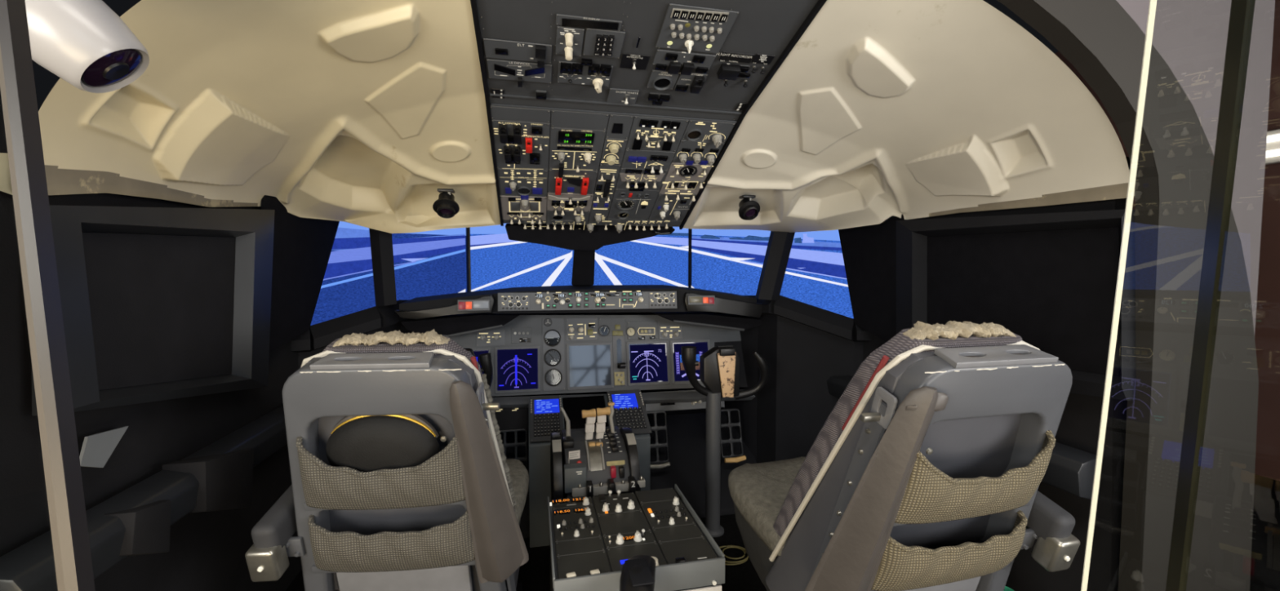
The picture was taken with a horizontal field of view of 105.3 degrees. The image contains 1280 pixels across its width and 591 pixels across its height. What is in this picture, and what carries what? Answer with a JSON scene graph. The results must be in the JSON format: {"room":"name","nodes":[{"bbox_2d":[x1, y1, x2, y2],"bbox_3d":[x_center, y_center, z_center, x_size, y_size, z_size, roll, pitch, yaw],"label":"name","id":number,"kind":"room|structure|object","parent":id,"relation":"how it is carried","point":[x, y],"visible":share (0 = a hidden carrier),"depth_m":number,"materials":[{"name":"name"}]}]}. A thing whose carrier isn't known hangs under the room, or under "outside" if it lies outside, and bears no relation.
{"room":"control cabin","nodes":[
{"label":"control cabin","id":0,"kind":"room"},
{"bbox_2d":[25,0,149,93],"bbox_3d":[-0.835,-0.446,0.587,0.351,0.354,0.140,-1,3,-26],"label":"security camera","id":1,"kind":"object","parent":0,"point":[85,43],"visible":0.97,"depth_m":0.61,"materials":[{"name":"grey plastic"}]},
{"bbox_2d":[0,105,302,590],"bbox_3d":[-1.405,0.360,1.691,0.060,1.678,1.831,-1,3,-12],"label":"wall","id":2,"kind":"structure","parent":0,"point":[207,551],"depth_m":1.25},
{"bbox_2d":[79,426,128,467],"bbox_3d":[-1.193,0.340,1.087,0.006,0.081,0.129,-1,3,-12],"label":"card","id":3,"kind":"object","parent":2,"relation":"attached to","point":[97,449],"visible":0.93,"depth_m":1.07,"materials":[{"name":"grey paper"}]},
{"bbox_2d":[104,499,170,556],"bbox_3d":[-1.147,0.537,1.091,0.098,0.140,0.122,-1,3,-12],"label":"storage box","id":4,"kind":"object","parent":2,"relation":"attached to","point":[147,526],"visible":0.54,"depth_m":1.08,"materials":[{"name":"black plastic"}]},
{"bbox_2d":[0,405,287,590],"bbox_3d":[-1.230,0.506,1.428,0.084,0.127,1.230,-1,3,-12],"label":"armrest","id":5,"kind":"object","parent":2,"relation":"attached to","point":[30,566],"depth_m":1.09,"materials":[{"name":"grey paint"}]},
{"bbox_2d":[31,204,275,415],"bbox_3d":[-1.240,0.023,1.359,0.045,0.628,0.874,-1,3,-12],"label":"window","id":6,"kind":"structure","parent":2,"relation":"in","point":[158,304],"depth_m":1.25,"materials":[{"name":"grey paint"}]},
{"bbox_2d":[261,195,339,353],"bbox_3d":[-1.421,-0.131,2.094,0.010,0.678,0.871,-1,3,-12],"label":"pillar","id":7,"kind":"structure","parent":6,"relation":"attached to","point":[303,246],"depth_m":1.96,"materials":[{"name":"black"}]},
{"bbox_2d":[162,448,253,513],"bbox_3d":[-1.211,0.541,1.383,0.098,0.219,0.233,-1,3,-12],"label":"storage box","id":8,"kind":"object","parent":2,"relation":"attached to","point":[225,481],"visible":0.74,"depth_m":1.35,"materials":[{"name":"black plastic"}]},
{"bbox_2d":[0,0,500,233],"bbox_3d":[-0.921,-0.515,1.555,0.845,0.597,1.480,-1,3,-12],"label":"moulded headliner","id":9,"kind":"object","parent":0,"point":[355,112],"visible":0.95,"depth_m":1.29},
{"bbox_2d":[432,188,459,218],"bbox_3d":[-0.773,-0.367,1.951,0.095,0.116,0.098,1,3,20],"label":"reading lamp","id":10,"kind":"object","parent":9,"relation":"attached to","point":[446,206],"visible":1,"depth_m":1.94,"materials":[{"name":"black plastic"}]},
{"bbox_2d":[290,299,412,368],"bbox_3d":[-1.270,0.598,2.344,0.151,1.139,0.710,2,3,34],"label":"wall","id":11,"kind":"structure","parent":0,"point":[370,321],"depth_m":2.19,"materials":[{"name":"black paint"}]},
{"bbox_2d":[368,222,795,306],"bbox_3d":[-0.242,-0.221,2.630,2.204,0.519,0.446,0,3,-8],"label":"frame","id":12,"kind":"object","parent":11,"relation":"attached to","point":[780,243],"visible":0.38,"depth_m":2.55,"materials":[{"name":"black metal"}]},
{"bbox_2d":[448,315,755,433],"bbox_3d":[-0.108,0.397,2.721,1.819,0.605,0.191,-1,3,-12],"label":"panel","id":13,"kind":"object","parent":11,"relation":"attached to","point":[531,354],"visible":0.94,"depth_m":2.68,"materials":[{"name":"black paint"}]},
{"bbox_2d":[499,428,527,470],"bbox_3d":[-0.654,0.804,2.458,0.166,0.228,0.133,-1,3,-12],"label":"rudder pedal","id":14,"kind":"object","parent":13,"relation":"attached to","point":[515,444],"visible":0.52,"depth_m":2.49,"materials":[{"name":"grey paint"}]},
{"bbox_2d":[394,284,762,337],"bbox_3d":[-0.226,0.077,2.612,1.924,0.253,0.415,-1,3,-12],"label":"glareshield","id":15,"kind":"object","parent":13,"relation":"on","point":[487,309],"visible":1,"depth_m":2.44,"materials":[{"name":"black paint"}]},
{"bbox_2d":[400,313,519,334],"bbox_3d":[-0.894,0.145,2.475,0.554,0.103,0.160,-1,3,-12],"label":"hood","id":16,"kind":"object","parent":15,"relation":"attached to","point":[468,323],"depth_m":2.40,"materials":[{"name":"black plastic"}]},
{"bbox_2d":[399,284,756,317],"bbox_3d":[-0.279,0.025,2.636,1.806,0.151,0.340,-1,3,-12],"label":"control panel","id":17,"kind":"object","parent":15,"relation":"attached to","point":[425,303],"depth_m":2.52,"materials":[{"name":"black paint"}]},
{"bbox_2d":[651,311,761,329],"bbox_3d":[0.395,0.143,2.761,0.648,0.098,0.160,-1,3,-12],"label":"hood","id":18,"kind":"object","parent":15,"relation":"attached to","point":[713,320],"depth_m":2.69,"materials":[{"name":"black plastic"}]},
{"bbox_2d":[587,328,592,335],"bbox_3d":[-0.274,0.202,2.693,0.029,0.033,0.013,-1,3,-12],"label":"switch","id":19,"kind":"object","parent":13,"relation":"attached to","point":[589,331],"depth_m":2.69,"materials":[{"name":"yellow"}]},
{"bbox_2d":[612,330,617,335],"bbox_3d":[-0.139,0.209,2.723,0.030,0.027,0.010,-1,3,-12],"label":"light","id":20,"kind":"object","parent":13,"relation":"on","point":[614,332],"depth_m":2.72,"materials":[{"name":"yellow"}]},
{"bbox_2d":[614,324,620,329],"bbox_3d":[-0.125,0.177,2.731,0.030,0.027,0.010,-1,3,-12],"label":"light","id":21,"kind":"object","parent":13,"relation":"attached to","point":[616,326],"depth_m":2.73,"materials":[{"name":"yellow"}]},
{"bbox_2d":[617,330,622,335],"bbox_3d":[-0.110,0.211,2.729,0.030,0.027,0.010,-1,3,-12],"label":"light","id":22,"kind":"object","parent":13,"relation":"on","point":[620,332],"depth_m":2.73,"materials":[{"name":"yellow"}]},
{"bbox_2d":[646,410,670,469],"bbox_3d":[0.093,0.774,2.622,0.126,0.278,0.145,-1,3,-12],"label":"rudder pedal","id":23,"kind":"object","parent":13,"relation":"attached to","point":[656,464],"visible":0.77,"depth_m":2.64,"materials":[{"name":"grey paint"}]},
{"bbox_2d":[720,408,746,462],"bbox_3d":[0.513,0.777,2.716,0.130,0.266,0.142,-1,3,-12],"label":"rudder pedal","id":24,"kind":"object","parent":13,"relation":"attached to","point":[731,458],"visible":0.86,"depth_m":2.73,"materials":[{"name":"grey paint"}]},
{"bbox_2d":[444,311,724,416],"bbox_3d":[-0.346,0.607,2.978,1.900,1.060,0.050,-1,3,-12],"label":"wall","id":25,"kind":"structure","parent":0,"point":[704,410],"depth_m":3.00,"materials":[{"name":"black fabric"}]},
{"bbox_2d":[285,474,1279,590],"bbox_3d":[0.228,1.267,1.343,9.000,0.100,8.000,-1,3,-12],"label":"floor","id":26,"kind":"structure","parent":0,"point":[534,575],"depth_m":2.19,"materials":[{"name":"black carpet"}]},
{"bbox_2d":[244,328,528,590],"bbox_3d":[-0.649,0.648,1.469,0.614,1.163,0.878,-1,3,-12],"label":"chair","id":27,"kind":"object","parent":26,"relation":"on","point":[450,521],"visible":1,"depth_m":1.12,"materials":[{"name":"grey plastic"}]},
{"bbox_2d":[325,414,439,471],"bbox_3d":[-0.589,0.350,1.117,0.250,0.197,0.074,0,3,-6],"label":"hat","id":28,"kind":"object","parent":27,"relation":"in","point":[363,443],"visible":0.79,"depth_m":1.09,"materials":[{"name":"black fabric"}]},
{"bbox_2d":[322,336,515,511],"bbox_3d":[-0.585,0.408,1.334,0.466,0.634,0.428,-1,3,-12],"label":"cushion","id":29,"kind":"object","parent":27,"relation":"on","point":[346,348],"depth_m":1.14,"materials":[{"name":"fabric"}]},
{"bbox_2d":[506,458,528,523],"bbox_3d":[-0.629,0.699,1.614,0.510,0.122,0.609,-1,3,-12],"label":"seat cushion","id":30,"kind":"object","parent":27,"relation":"on","point":[519,476],"depth_m":1.69,"materials":[{"name":"grey fabric"}]},
{"bbox_2d":[310,221,469,325],"bbox_3d":[-1.642,-0.049,2.668,0.057,0.880,1.617,2,3,34],"label":"display screen","id":31,"kind":"object","parent":26,"relation":"on","point":[433,262],"visible":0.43,"depth_m":2.92,"materials":[{"name":"blue glass"}]},
{"bbox_2d":[464,348,493,388],"bbox_3d":[-0.804,0.706,2.122,0.332,0.944,0.132,-1,3,-12],"label":"yoke","id":32,"kind":"object","parent":26,"relation":"on","point":[486,362],"visible":0.2,"depth_m":2.08,"materials":[{"name":"grey plastic"}]},
{"bbox_2d":[499,431,529,538],"bbox_3d":[-0.924,0.952,2.482,0.750,0.418,0.448,-1,3,-12],"label":"floor cover","id":33,"kind":"structure","parent":26,"relation":"on","point":[510,451],"depth_m":2.62,"materials":[{"name":"black paint"}]},
{"bbox_2d":[468,223,689,291],"bbox_3d":[-0.400,-0.090,3.513,1.572,0.880,0.057,-1,3,-12],"label":"windshield","id":34,"kind":"object","parent":26,"relation":"on","point":[495,261],"visible":0.36,"depth_m":3.46,"materials":[{"name":"blue glass"}]},
{"bbox_2d":[528,394,650,547],"bbox_3d":[-0.258,0.845,2.431,0.574,0.638,0.269,-1,3,-12],"label":"pedestal","id":35,"kind":"object","parent":26,"relation":"on","point":[540,470],"visible":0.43,"depth_m":2.27,"materials":[{"name":"black"}]},
{"bbox_2d":[529,395,563,442],"bbox_3d":[-0.453,0.591,2.365,0.154,0.152,0.254,-1,3,-12],"label":"display unit","id":36,"kind":"object","parent":35,"relation":"on","point":[545,412],"visible":0.94,"depth_m":2.36,"materials":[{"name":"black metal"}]},
{"bbox_2d":[606,389,651,434],"bbox_3d":[-0.059,0.583,2.458,0.181,0.155,0.259,-1,3,-12],"label":"display unit","id":37,"kind":"object","parent":35,"relation":"on","point":[629,410],"visible":0.91,"depth_m":2.45,"materials":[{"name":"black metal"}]},
{"bbox_2d":[550,402,644,500],"bbox_3d":[-0.192,0.833,2.095,0.363,0.694,0.406,-1,3,-12],"label":"throttle quadrant","id":38,"kind":"object","parent":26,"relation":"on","point":[590,461],"visible":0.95,"depth_m":2.00,"materials":[{"name":"black plastic"}]},
{"bbox_2d":[610,465,616,478],"bbox_3d":[-0.108,0.714,1.974,0.020,0.042,0.030,-1,3,-12],"label":"switch","id":39,"kind":"object","parent":38,"relation":"attached to","point":[613,468],"depth_m":1.96,"materials":[{"name":"red plastic"}]},
{"bbox_2d":[618,465,624,478],"bbox_3d":[-0.075,0.716,1.982,0.020,0.042,0.030,-1,3,-12],"label":"switch","id":40,"kind":"object","parent":38,"relation":"attached to","point":[621,468],"depth_m":1.97,"materials":[{"name":"black plastic"}]},
{"bbox_2d":[547,484,724,590],"bbox_3d":[-0.045,0.955,1.611,0.494,0.433,0.510,-1,3,-12],"label":"pedestal","id":41,"kind":"object","parent":26,"relation":"on","point":[591,540],"visible":0.99,"depth_m":1.52,"materials":[{"name":"black metal"}]},
{"bbox_2d":[598,493,605,502],"bbox_3d":[-0.140,0.751,1.805,0.020,0.010,0.050,-1,3,-12],"label":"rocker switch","id":42,"kind":"object","parent":41,"relation":"attached to","point":[602,498],"depth_m":1.79,"materials":[{"name":"black plastic"}]},
{"bbox_2d":[608,490,612,497],"bbox_3d":[-0.112,0.740,1.823,0.015,0.025,0.022,-1,3,-12],"label":"toggle switch","id":43,"kind":"object","parent":41,"relation":"attached to","point":[610,492],"depth_m":1.82,"materials":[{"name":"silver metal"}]},
{"bbox_2d":[616,489,621,497],"bbox_3d":[-0.079,0.740,1.826,0.015,0.025,0.022,-1,3,-12],"label":"toggle switch","id":44,"kind":"object","parent":41,"relation":"attached to","point":[619,495],"depth_m":1.82,"materials":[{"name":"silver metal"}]},
{"bbox_2d":[619,555,656,590],"bbox_3d":[-0.007,0.762,1.282,0.093,0.079,0.258,0,3,3],"label":"telephone handset","id":45,"kind":"object","parent":41,"relation":"on","point":[638,572],"visible":1,"depth_m":1.27,"materials":[{"name":"black plastic"}]},
{"bbox_2d":[647,411,756,518],"bbox_3d":[0.297,0.939,2.753,0.750,0.418,0.448,-1,3,-12],"label":"footwell","id":46,"kind":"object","parent":26,"relation":"on","point":[686,433],"depth_m":2.76,"materials":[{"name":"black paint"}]},
{"bbox_2d":[681,345,768,537],"bbox_3d":[0.406,0.702,2.385,0.449,0.928,0.142,-1,3,-12],"label":"yoke","id":47,"kind":"object","parent":26,"relation":"on","point":[719,366],"visible":0.98,"depth_m":2.36,"materials":[{"name":"grey"}]},
{"bbox_2d":[719,545,748,564],"bbox_3d":[0.405,1.165,2.198,0.179,0.014,0.146,-1,3,-12],"label":"cable loop","id":48,"kind":"object","parent":26,"relation":"on","point":[743,549],"visible":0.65,"depth_m":2.17,"materials":[{"name":"yellow"}]},
{"bbox_2d":[689,228,853,318],"bbox_3d":[1.083,-0.078,3.272,1.617,0.880,0.057,2,3,31],"label":"display screen","id":49,"kind":"object","parent":26,"relation":"on","point":[722,260],"visible":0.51,"depth_m":3.37,"materials":[{"name":"blue glass"}]},
{"bbox_2d":[728,320,1079,590],"bbox_3d":[0.600,0.637,1.360,0.607,1.196,0.876,-1,3,-12],"label":"chair","id":50,"kind":"object","parent":26,"relation":"on","point":[926,472],"visible":1,"depth_m":1.01,"materials":[{"name":"grey plastic"}]},
{"bbox_2d":[728,457,805,556],"bbox_3d":[0.562,0.662,1.495,0.490,0.122,0.600,-1,3,-12],"label":"seat cushion","id":51,"kind":"object","parent":50,"relation":"on","point":[758,492],"depth_m":1.49,"materials":[{"name":"grey fabric"}]},
{"bbox_2d":[773,328,1022,537],"bbox_3d":[0.626,0.373,1.204,0.468,0.624,0.429,-1,3,-12],"label":"cushion","id":52,"kind":"object","parent":50,"relation":"on","point":[844,460],"depth_m":1.04,"materials":[{"name":"fabric"}]},
{"bbox_2d":[1004,586,1013,590],"bbox_3d":[0.995,1.014,1.346,0.080,0.405,0.080,-1,3,-12],"label":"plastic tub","id":53,"kind":"object","parent":26,"relation":"on","point":[1006,588],"visible":0.16,"depth_m":1.36,"materials":[{"name":"teal plastic"}]},
{"bbox_2d":[721,295,871,463],"bbox_3d":[0.781,0.573,2.651,0.202,1.160,0.907,-3,4,-44],"label":"wall","id":54,"kind":"structure","parent":0,"point":[802,345],"depth_m":2.57,"materials":[{"name":"black paint"}]},
{"bbox_2d":[682,0,1135,232],"bbox_3d":[0.763,-0.558,1.875,0.848,0.543,1.414,-1,3,-12],"label":"moulded headliner","id":55,"kind":"object","parent":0,"point":[881,110],"visible":0.98,"depth_m":1.53},
{"bbox_2d":[470,0,826,249],"bbox_3d":[-0.075,-0.555,1.700,0.874,0.732,1.599,-1,3,-12],"label":"panel","id":56,"kind":"object","parent":55,"relation":"attached to","point":[610,121],"depth_m":1.60,"materials":[{"name":"black plastic"}]},
{"bbox_2d":[535,44,546,58],"bbox_3d":[-0.276,-0.676,1.353,0.028,0.024,0.040,-1,3,-12],"label":"rocker switch","id":57,"kind":"object","parent":56,"relation":"attached to","point":[540,50],"depth_m":1.34,"materials":[{"name":"black plastic"}]},
{"bbox_2d":[575,164,579,172],"bbox_3d":[-0.242,-0.494,1.900,0.016,0.028,0.016,-1,3,-12],"label":"toggle switch","id":58,"kind":"object","parent":56,"relation":"attached to","point":[577,166],"depth_m":1.90,"materials":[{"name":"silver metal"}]},
{"bbox_2d":[611,173,615,181],"bbox_3d":[-0.108,-0.478,1.978,0.016,0.027,0.015,-1,3,-12],"label":"toggle switch","id":59,"kind":"object","parent":56,"relation":"attached to","point":[613,175],"depth_m":1.97,"materials":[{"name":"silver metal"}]},
{"bbox_2d":[624,96,628,104],"bbox_3d":[-0.044,-0.633,1.584,0.012,0.022,0.014,-1,3,-12],"label":"toggle switch","id":60,"kind":"object","parent":56,"relation":"attached to","point":[626,98],"depth_m":1.58,"materials":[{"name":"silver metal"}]},
{"bbox_2d":[625,180,630,188],"bbox_3d":[-0.050,-0.461,2.024,0.018,0.032,0.018,-1,3,-12],"label":"toggle switch","id":61,"kind":"object","parent":56,"relation":"attached to","point":[627,182],"depth_m":2.02,"materials":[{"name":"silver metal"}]},
{"bbox_2d":[632,61,635,69],"bbox_3d":[-0.017,-0.673,1.430,0.011,0.020,0.012,-1,3,-12],"label":"toggle switch","id":62,"kind":"object","parent":56,"relation":"attached to","point":[633,62],"depth_m":1.43,"materials":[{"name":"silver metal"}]},
{"bbox_2d":[634,180,638,188],"bbox_3d":[-0.016,-0.462,2.029,0.018,0.032,0.018,-1,3,-12],"label":"toggle switch","id":63,"kind":"object","parent":56,"relation":"attached to","point":[636,182],"depth_m":2.03,"materials":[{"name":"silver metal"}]},
{"bbox_2d":[635,132,639,139],"bbox_3d":[-0.006,-0.574,1.756,0.015,0.025,0.014,-1,3,-12],"label":"toggle switch","id":64,"kind":"object","parent":56,"relation":"attached to","point":[637,134],"depth_m":1.75,"materials":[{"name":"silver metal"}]},
{"bbox_2d":[644,180,648,188],"bbox_3d":[0.026,-0.463,2.036,0.019,0.032,0.018,-1,3,-12],"label":"toggle switch","id":65,"kind":"object","parent":56,"relation":"attached to","point":[646,182],"depth_m":2.03,"materials":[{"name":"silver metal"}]},
{"bbox_2d":[644,133,648,140],"bbox_3d":[0.024,-0.574,1.764,0.015,0.025,0.014,-1,3,-12],"label":"toggle switch","id":66,"kind":"object","parent":56,"relation":"attached to","point":[646,135],"depth_m":1.76,"materials":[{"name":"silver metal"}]},
{"bbox_2d":[647,140,650,147],"bbox_3d":[0.033,-0.560,1.804,0.014,0.025,0.014,-1,3,-12],"label":"toggle switch","id":67,"kind":"object","parent":56,"relation":"attached to","point":[648,141],"depth_m":1.80,"materials":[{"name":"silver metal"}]},
{"bbox_2d":[650,164,654,173],"bbox_3d":[0.050,-0.503,1.945,0.016,0.032,0.016,-1,3,-12],"label":"toggle switch","id":68,"kind":"object","parent":56,"relation":"attached to","point":[652,166],"depth_m":1.94,"materials":[{"name":"silver metal"}]},
{"bbox_2d":[652,180,657,188],"bbox_3d":[0.062,-0.465,2.041,0.019,0.032,0.018,-1,3,-12],"label":"toggle switch","id":69,"kind":"object","parent":56,"relation":"attached to","point":[654,182],"depth_m":2.04,"materials":[{"name":"silver metal"}]},
{"bbox_2d":[656,140,660,147],"bbox_3d":[0.068,-0.561,1.809,0.015,0.025,0.014,-1,3,-12],"label":"toggle switch","id":70,"kind":"object","parent":56,"relation":"attached to","point":[658,142],"depth_m":1.81,"materials":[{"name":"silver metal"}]},
{"bbox_2d":[658,164,662,173],"bbox_3d":[0.085,-0.505,1.950,0.016,0.032,0.016,-1,3,-12],"label":"toggle switch","id":71,"kind":"object","parent":56,"relation":"attached to","point":[660,166],"depth_m":1.95,"materials":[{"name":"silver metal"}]},
{"bbox_2d":[663,133,667,141],"bbox_3d":[0.093,-0.575,1.777,0.015,0.026,0.015,-1,3,-12],"label":"toggle switch","id":72,"kind":"object","parent":56,"relation":"attached to","point":[665,135],"depth_m":1.77,"materials":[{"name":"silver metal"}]},
{"bbox_2d":[664,193,668,200],"bbox_3d":[0.116,-0.432,2.144,0.019,0.033,0.018,-1,3,-12],"label":"toggle switch","id":73,"kind":"object","parent":56,"relation":"attached to","point":[666,195],"depth_m":2.14,"materials":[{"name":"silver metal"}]},
{"bbox_2d":[670,23,675,29],"bbox_3d":[0.087,-0.714,1.296,0.014,0.012,0.015,-1,3,-12],"label":"light","id":74,"kind":"object","parent":56,"relation":"attached to","point":[672,25],"depth_m":1.29,"materials":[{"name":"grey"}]},
{"bbox_2d":[671,180,675,188],"bbox_3d":[0.138,-0.467,2.060,0.018,0.032,0.018,-1,3,-12],"label":"toggle switch","id":75,"kind":"object","parent":56,"relation":"attached to","point":[673,182],"depth_m":2.06,"materials":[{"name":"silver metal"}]},
{"bbox_2d":[671,133,675,142],"bbox_3d":[0.122,-0.576,1.784,0.015,0.026,0.015,-1,3,-12],"label":"toggle switch","id":76,"kind":"object","parent":56,"relation":"attached to","point":[673,135],"depth_m":1.78,"materials":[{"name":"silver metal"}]},
{"bbox_2d":[671,31,676,37],"bbox_3d":[0.092,-0.707,1.325,0.015,0.012,0.015,-1,3,-12],"label":"light","id":77,"kind":"object","parent":56,"relation":"on","point":[673,34],"depth_m":1.32,"materials":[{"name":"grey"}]},
{"bbox_2d":[675,192,679,199],"bbox_3d":[0.167,-0.436,2.147,0.019,0.033,0.019,-1,3,-12],"label":"toggle switch","id":78,"kind":"object","parent":56,"relation":"attached to","point":[677,194],"depth_m":2.14,"materials":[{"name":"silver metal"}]},
{"bbox_2d":[677,24,683,30],"bbox_3d":[0.108,-0.714,1.300,0.014,0.012,0.015,-1,3,-12],"label":"light","id":79,"kind":"object","parent":56,"relation":"on","point":[680,27],"depth_m":1.30,"materials":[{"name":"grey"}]},
{"bbox_2d":[679,32,684,38],"bbox_3d":[0.114,-0.707,1.330,0.015,0.012,0.015,-1,3,-12],"label":"light","id":80,"kind":"object","parent":56,"relation":"on","point":[681,34],"depth_m":1.32,"materials":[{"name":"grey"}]},
{"bbox_2d":[684,182,688,190],"bbox_3d":[0.196,-0.465,2.079,0.018,0.032,0.018,-1,3,-12],"label":"toggle switch","id":81,"kind":"object","parent":56,"relation":"attached to","point":[686,184],"depth_m":2.07,"materials":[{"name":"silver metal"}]},
{"bbox_2d":[686,33,691,39],"bbox_3d":[0.134,-0.708,1.334,0.015,0.012,0.015,-1,3,-12],"label":"light","id":82,"kind":"object","parent":56,"relation":"on","point":[688,35],"depth_m":1.33,"materials":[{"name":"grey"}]},
{"bbox_2d":[691,193,695,201],"bbox_3d":[0.238,-0.435,2.166,0.019,0.034,0.019,-1,3,-12],"label":"toggle switch","id":83,"kind":"object","parent":56,"relation":"attached to","point":[693,195],"depth_m":2.16,"materials":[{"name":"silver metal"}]},
{"bbox_2d":[693,25,698,31],"bbox_3d":[0.151,-0.715,1.308,0.015,0.012,0.015,-1,3,-12],"label":"light","id":84,"kind":"object","parent":56,"relation":"on","point":[695,27],"depth_m":1.30,"materials":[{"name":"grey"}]},
{"bbox_2d":[693,34,699,39],"bbox_3d":[0.156,-0.708,1.338,0.015,0.012,0.015,-1,3,-12],"label":"light","id":85,"kind":"object","parent":56,"relation":"on","point":[696,37],"depth_m":1.33,"materials":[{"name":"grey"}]},
{"bbox_2d":[698,180,703,188],"bbox_3d":[0.261,-0.472,2.078,0.019,0.032,0.018,-1,3,-12],"label":"toggle switch","id":86,"kind":"object","parent":56,"relation":"attached to","point":[700,182],"depth_m":2.07,"materials":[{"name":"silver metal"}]},
{"bbox_2d":[701,26,706,32],"bbox_3d":[0.172,-0.715,1.312,0.015,0.012,0.015,-1,3,-12],"label":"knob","id":87,"kind":"object","parent":56,"relation":"on","point":[704,28],"depth_m":1.31,"materials":[{"name":"grey plastic"}]},
{"bbox_2d":[702,35,707,40],"bbox_3d":[0.178,-0.708,1.343,0.015,0.012,0.015,-1,3,-12],"label":"light","id":88,"kind":"object","parent":56,"relation":"on","point":[704,37],"depth_m":1.34,"materials":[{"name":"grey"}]},
{"bbox_2d":[708,26,714,32],"bbox_3d":[0.193,-0.716,1.315,0.015,0.012,0.015,-1,3,-12],"label":"light","id":89,"kind":"object","parent":56,"relation":"on","point":[711,29],"depth_m":1.31,"materials":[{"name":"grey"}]},
{"bbox_2d":[709,35,715,41],"bbox_3d":[0.199,-0.709,1.347,0.015,0.013,0.015,-1,3,-12],"label":"light","id":90,"kind":"object","parent":56,"relation":"on","point":[712,38],"depth_m":1.34,"materials":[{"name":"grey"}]},
{"bbox_2d":[716,27,722,33],"bbox_3d":[0.215,-0.716,1.320,0.015,0.012,0.015,-1,3,-12],"label":"light","id":91,"kind":"object","parent":56,"relation":"on","point":[719,30],"depth_m":1.32,"materials":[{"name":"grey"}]},
{"bbox_2d":[742,79,747,87],"bbox_3d":[0.332,-0.669,1.540,0.013,0.022,0.015,-1,3,-12],"label":"toggle switch","id":92,"kind":"object","parent":56,"relation":"attached to","point":[744,81],"depth_m":1.54,"materials":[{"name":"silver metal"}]},
{"bbox_2d":[751,65,755,73],"bbox_3d":[0.345,-0.684,1.478,0.013,0.021,0.014,-1,3,-12],"label":"toggle switch","id":93,"kind":"object","parent":56,"relation":"attached to","point":[753,67],"depth_m":1.48,"materials":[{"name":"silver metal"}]},
{"bbox_2d":[760,66,764,74],"bbox_3d":[0.373,-0.684,1.484,0.013,0.021,0.014,-1,3,-12],"label":"toggle switch","id":94,"kind":"object","parent":56,"relation":"attached to","point":[762,68],"depth_m":1.48,"materials":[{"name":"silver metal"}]},
{"bbox_2d":[738,195,759,220],"bbox_3d":[0.486,-0.393,2.189,0.100,0.112,0.105,-1,3,-12],"label":"reading lamp","id":95,"kind":"object","parent":55,"relation":"attached to","point":[748,210],"visible":1,"depth_m":2.17,"materials":[{"name":"black plastic"}]},
{"bbox_2d":[862,156,1130,590],"bbox_3d":[1.215,0.340,1.978,0.060,1.690,1.300,-1,3,-12],"label":"wall","id":96,"kind":"structure","parent":0,"point":[1078,428],"depth_m":1.43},
{"bbox_2d":[826,375,1101,500],"bbox_3d":[1.109,0.481,1.946,0.084,0.127,1.230,-1,3,-12],"label":"trim","id":97,"kind":"structure","parent":96,"relation":"attached to","point":[1070,469],"depth_m":1.38,"materials":[{"name":"grey paint"}]},
{"bbox_2d":[896,208,1136,400],"bbox_3d":[1.184,0.019,1.672,0.045,0.633,0.844,-1,3,-12],"label":"window","id":98,"kind":"structure","parent":96,"relation":"in","point":[1049,279],"depth_m":1.52,"materials":[{"name":"black paint"}]},
{"bbox_2d":[838,213,904,342],"bbox_3d":[1.060,-0.133,2.299,0.010,0.719,0.512,-1,3,-12],"label":"pillar","id":99,"kind":"structure","parent":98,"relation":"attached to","point":[868,251],"depth_m":2.23,"materials":[{"name":"black plastic"}]},
{"bbox_2d":[996,0,1275,590],"bbox_3d":[-0.371,-0.303,0.887,4.265,3.080,0.080,-1,3,-12],"label":"glass panel","id":100,"kind":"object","parent":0,"point":[1100,38],"depth_m":1.27,"materials":[{"name":"glass"}]},
{"bbox_2d":[1053,0,1279,480],"bbox_3d":[4.069,-0.417,2.421,0.080,3.200,6.000,-1,3,-12],"label":"wall","id":101,"kind":"structure","parent":0,"point":[1267,331],"depth_m":3.02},
{"bbox_2d":[1265,128,1279,164],"bbox_3d":[3.732,-0.928,3.450,0.092,0.200,2.600,-1,3,-12],"label":"strip light","id":102,"kind":"object","parent":101,"relation":"attached to","point":[1273,144],"visible":0.02,"depth_m":2.95,"materials":[{"name":"white"}]},
{"bbox_2d":[1080,0,1255,590],"bbox_3d":[0.320,-0.015,0.307,0.003,1.300,0.212,1,3,19],"label":"door frame","id":103,"kind":"structure","parent":0,"point":[1242,11],"depth_m":0.26,"materials":[{"name":"white metal"}]},
{"bbox_3d":[-0.551,-0.011,0.219,0.225,1.300,0.348,-1,3,-12],"label":"glass wall","id":104,"kind":"structure","parent":0,"visible":0},
{"bbox_2d":[0,0,95,590],"bbox_3d":[-0.497,-0.020,0.407,0.065,1.300,0.019,-1,3,-21],"label":"post","id":105,"kind":"object","parent":104,"relation":"attached to","point":[49,357],"visible":1,"depth_m":0.40,"materials":[{"name":"grey metal"}]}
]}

